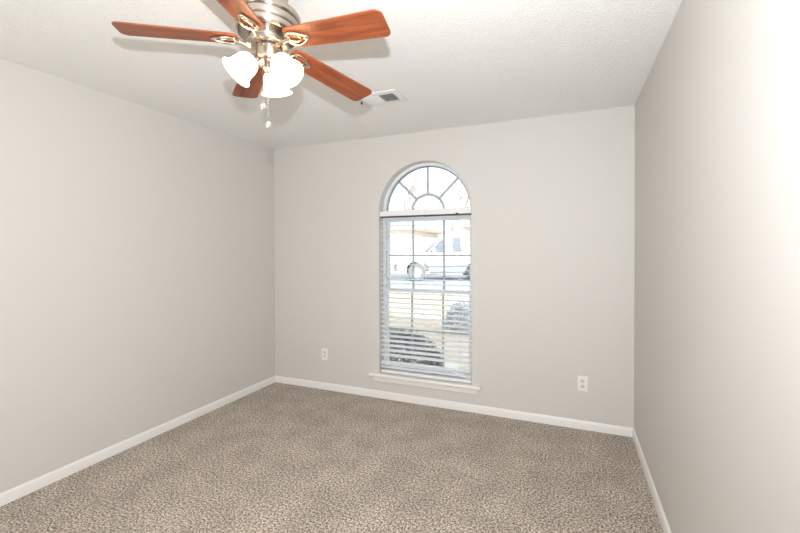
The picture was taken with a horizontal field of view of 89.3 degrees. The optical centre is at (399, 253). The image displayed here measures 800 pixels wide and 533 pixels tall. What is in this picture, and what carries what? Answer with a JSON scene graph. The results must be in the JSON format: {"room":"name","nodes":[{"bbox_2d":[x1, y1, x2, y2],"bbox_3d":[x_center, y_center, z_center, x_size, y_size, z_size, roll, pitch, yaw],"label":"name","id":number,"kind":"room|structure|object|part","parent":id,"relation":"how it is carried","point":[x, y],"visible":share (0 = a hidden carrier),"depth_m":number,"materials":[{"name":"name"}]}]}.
{"room":"empty bedroom","nodes":[
{"label":"empty bedroom","id":0,"kind":"room"},
{"bbox_2d":[0,58,274,492],"bbox_3d":[-2.353,0.218,1.946,0.120,2.560,5.459,0,1,23],"label":"wall","id":1,"kind":"structure","parent":0,"point":[137,259],"depth_m":2.76,"materials":[{"name":"grey paint"}]},
{"bbox_2d":[0,376,274,506],"bbox_3d":[-2.309,1.356,1.882,0.013,0.086,5.152,0,1,23],"label":"baseboard","id":2,"kind":"structure","parent":1,"relation":"attached to","point":[8,496],"depth_m":2.76,"materials":[{"name":"white paint"}]},
{"bbox_2d":[0,382,663,532],"bbox_3d":[-0.802,1.441,1.227,3.500,0.120,5.309,0,1,23],"label":"floor","id":3,"kind":"structure","parent":0,"point":[277,457],"depth_m":2.46,"materials":[{"name":"carpet"}]},
{"bbox_2d":[0,0,681,148],"bbox_3d":[-0.781,-1.135,1.269,3.500,0.150,5.459,0,1,23],"label":"ceiling","id":4,"kind":"structure","parent":0,"point":[455,63],"depth_m":2.24,"materials":[{"name":"white paint"}]},
{"bbox_2d":[112,0,390,127],"bbox_3d":[-0.550,-0.789,1.603,1.059,0.584,1.013,0,1,7],"label":"ceiling fan","id":5,"kind":"object","parent":4,"relation":"hanging from","point":[270,29],"visible":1,"depth_m":1.58,"materials":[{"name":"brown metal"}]},
{"bbox_3d":[-0.864,-0.857,1.577,0.440,0.006,0.128,-1,8,-12],"label":"fan blade","id":6,"kind":"part","parent":5,"relation":"part of","materials":[{"name":"brown wood"}]},
{"bbox_3d":[-0.615,-0.741,1.597,0.130,0.092,0.130,45,-20,-20],"label":"lamp shade","id":7,"kind":"part","parent":5,"relation":"part of","materials":[{"name":"white glass"}]},
{"bbox_3d":[-0.578,-0.854,1.317,0.128,0.006,0.440,12,3,6],"label":"fan blade","id":8,"kind":"part","parent":5,"relation":"part of","materials":[{"name":"brown wood"}]},
{"bbox_3d":[-0.705,-0.835,1.929,0.128,0.006,0.440,-7,-1,-30],"label":"fan blade","id":9,"kind":"part","parent":5,"relation":"part of","materials":[{"name":"brown wood"}]},
{"bbox_3d":[-0.533,-0.732,1.729,0.130,0.092,0.130,3,36,2],"label":"lamp shade","id":10,"kind":"part","parent":5,"relation":"part of","materials":[{"name":"white glass"}]},
{"bbox_3d":[-0.459,-0.734,1.592,0.042,0.052,0.042,-41,-23,23],"label":"light bulb","id":11,"kind":"part","parent":5,"relation":"part of","materials":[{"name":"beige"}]},
{"bbox_3d":[-0.459,-0.734,1.592,0.130,0.092,0.130,-41,-23,23],"label":"lamp shade","id":12,"kind":"part","parent":5,"relation":"part of","materials":[{"name":"white glass"}]},
{"bbox_3d":[-0.322,-0.818,1.886,0.128,0.006,0.440,-12,-16,40],"label":"fan blade","id":13,"kind":"part","parent":5,"relation":"part of","materials":[{"name":"brown wood"}]},
{"bbox_3d":[-0.244,-0.830,1.508,0.440,0.006,0.128,6,-11,24],"label":"fan blade","id":14,"kind":"part","parent":5,"relation":"part of","materials":[{"name":"brown wood"}]},
{"bbox_2d":[359,89,407,107],"bbox_3d":[-0.134,-1.066,2.810,0.329,0.024,0.230,0,1,23],"label":"ceiling vent","id":15,"kind":"object","parent":4,"relation":"in","point":[392,96],"visible":0.81,"depth_m":2.80,"materials":[{"name":"white metal"}]},
{"bbox_2d":[274,105,634,427],"bbox_3d":[0.242,0.192,3.707,3.300,2.560,0.200,0,1,23],"label":"wall","id":16,"kind":"structure","parent":0,"point":[552,197],"depth_m":3.34,"materials":[{"name":"grey paint"}]},
{"bbox_2d":[322,348,327,359],"bbox_3d":[-0.748,1.001,4.019,0.072,0.116,0.010,0,1,23],"label":"wall outlet","id":17,"kind":"object","parent":16,"relation":"attached to","point":[324,350],"visible":1,"depth_m":4.01,"materials":[{"name":"white plastic"}]},
{"bbox_2d":[369,372,480,394],"bbox_3d":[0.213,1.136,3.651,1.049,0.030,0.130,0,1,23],"label":"trim","id":18,"kind":"structure","parent":16,"relation":"attached to","point":[470,386],"depth_m":3.59,"materials":[{"name":"white paint"}]},
{"bbox_2d":[383,163,471,377],"bbox_3d":[0.257,0.150,3.732,0.872,1.953,0.075,0,1,23],"label":"window","id":19,"kind":"structure","parent":16,"relation":"in","point":[386,225],"depth_m":3.76,"materials":[{"name":"white plastic"}]},
{"bbox_2d":[380,208,471,382],"bbox_3d":[0.221,0.362,3.648,0.866,1.508,0.065,0,1,23],"label":"window blind","id":20,"kind":"object","parent":19,"relation":"attached to","point":[451,211],"visible":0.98,"depth_m":3.63,"materials":[{"name":"white vinyl"}]},
{"bbox_3d":[-0.077,0.376,3.778,0.002,1.428,0.057,0,1,23],"label":"ladder cord","id":21,"kind":"part","parent":20,"relation":"part of","materials":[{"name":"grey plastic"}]},
{"bbox_3d":[0.223,0.376,3.652,0.002,1.428,0.057,0,1,23],"label":"ladder cord","id":22,"kind":"part","parent":20,"relation":"part of","materials":[{"name":"fabric"}]},
{"bbox_3d":[0.225,1.103,3.660,0.860,0.026,0.052,0,1,23],"label":"rail","id":23,"kind":"part","parent":20,"relation":"part of","materials":[{"name":"white plastic"}]},
{"bbox_3d":[0.253,0.717,3.725,0.820,0.750,0.035,0,1,23],"label":"sash","id":24,"kind":"part","parent":19,"relation":"part of","materials":[{"name":"white plastic"}]},
{"bbox_3d":[0.264,0.022,3.749,0.820,0.688,0.035,0,1,23],"label":"sash","id":25,"kind":"part","parent":19,"relation":"part of","materials":[{"name":"white plastic"}]},
{"bbox_2d":[275,375,632,436],"bbox_3d":[0.204,1.330,3.621,3.300,0.086,0.013,0,1,23],"label":"baseboard","id":26,"kind":"structure","parent":16,"relation":"attached to","point":[519,415],"depth_m":3.45,"materials":[{"name":"white paint"}]},
{"bbox_2d":[577,376,587,391],"bbox_3d":[1.405,1.002,3.114,0.072,0.116,0.010,0,1,23],"label":"wall outlet","id":27,"kind":"object","parent":16,"relation":"attached to","point":[582,381],"visible":1,"depth_m":3.11,"materials":[{"name":"white plastic"}]},
{"bbox_2d":[634,0,799,532],"bbox_3d":[0.800,0.222,0.621,0.120,2.560,5.459,0,1,23],"label":"wall","id":28,"kind":"structure","parent":0,"point":[717,273],"depth_m":1.24,"materials":[{"name":"grey paint"}]},
{"bbox_2d":[632,428,670,532],"bbox_3d":[0.722,1.359,0.609,0.013,0.086,5.152,0,1,23],"label":"baseboard","id":29,"kind":"structure","parent":28,"relation":"attached to","point":[665,526],"depth_m":2.28,"materials":[{"name":"white paint"}]},
{"label":"outside","id":30,"kind":"structure","parent":0,"visible":0},
{"bbox_2d":[389,265,468,369],"bbox_3d":[4.306,0.877,48.973,90.000,0.260,86.391,0,1,23],"label":"ground","id":31,"kind":"structure","parent":30,"point":[451,365],"depth_m":8.80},
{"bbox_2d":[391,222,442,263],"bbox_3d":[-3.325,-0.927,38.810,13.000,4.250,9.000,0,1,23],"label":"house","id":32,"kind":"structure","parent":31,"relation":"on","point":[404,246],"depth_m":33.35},
{"bbox_2d":[389,329,444,366],"bbox_3d":[-0.066,1.212,4.972,1.266,0.611,0.933,0,1,23],"label":"evergreen shrub","id":33,"kind":"object","parent":31,"relation":"on","point":[425,362],"visible":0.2,"depth_m":4.75,"materials":[{"name":"green plant"}]},
{"bbox_2d":[393,168,448,224],"bbox_3d":[2.243,-4.573,46.082,5.238,11.180,9.650,0,1,23],"label":"bare tree","id":34,"kind":"object","parent":31,"relation":"on","point":[414,183],"visible":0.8,"depth_m":46.60,"materials":[{"name":"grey plant"}]},
{"bbox_2d":[436,173,469,233],"bbox_3d":[8.502,-4.733,47.615,7.610,11.409,6.304,-1,1,-29],"label":"bare tree","id":35,"kind":"object","parent":31,"relation":"on","point":[465,194],"visible":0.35,"depth_m":47.61,"materials":[{"name":"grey plant"}]},
{"bbox_2d":[444,298,468,330],"bbox_3d":[1.209,1.137,7.320,0.866,0.658,0.867,0,1,23],"label":"shrub","id":36,"kind":"object","parent":31,"relation":"on","point":[467,299],"visible":0.31,"depth_m":7.17,"materials":[{"name":"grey plant"}]},
{"bbox_2d":[459,224,469,251],"bbox_3d":[12.984,-1.135,36.836,13.000,4.600,10.000,0,1,23],"label":"brick house","id":37,"kind":"structure","parent":31,"relation":"on","point":[467,227],"depth_m":34.92,"materials":[{"name":"grey"}]},
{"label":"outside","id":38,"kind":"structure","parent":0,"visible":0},
{"bbox_2d":[391,273,469,290],"bbox_3d":[-7.607,1.134,20.620,90.000,0.135,6.900,0,1,23],"label":"road","id":39,"kind":"structure","parent":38,"point":[392,275],"depth_m":15.23,"materials":[{"name":"grey asphalt"}]},
{"bbox_2d":[394,235,469,280],"bbox_3d":[2.010,0.175,16.793,4.520,1.800,2.040,0,1,-1],"label":"pickup truck","id":40,"kind":"object","parent":39,"relation":"on","point":[449,260],"visible":0.48,"depth_m":15.92,"materials":[{"name":"white paint"}]},
{"bbox_3d":[1.869,0.524,15.908,1.560,0.080,0.020,0,1,-1],"label":"moulding","id":41,"kind":"part","parent":40,"relation":"part of","materials":[{"name":"grey metal"}]}
]}

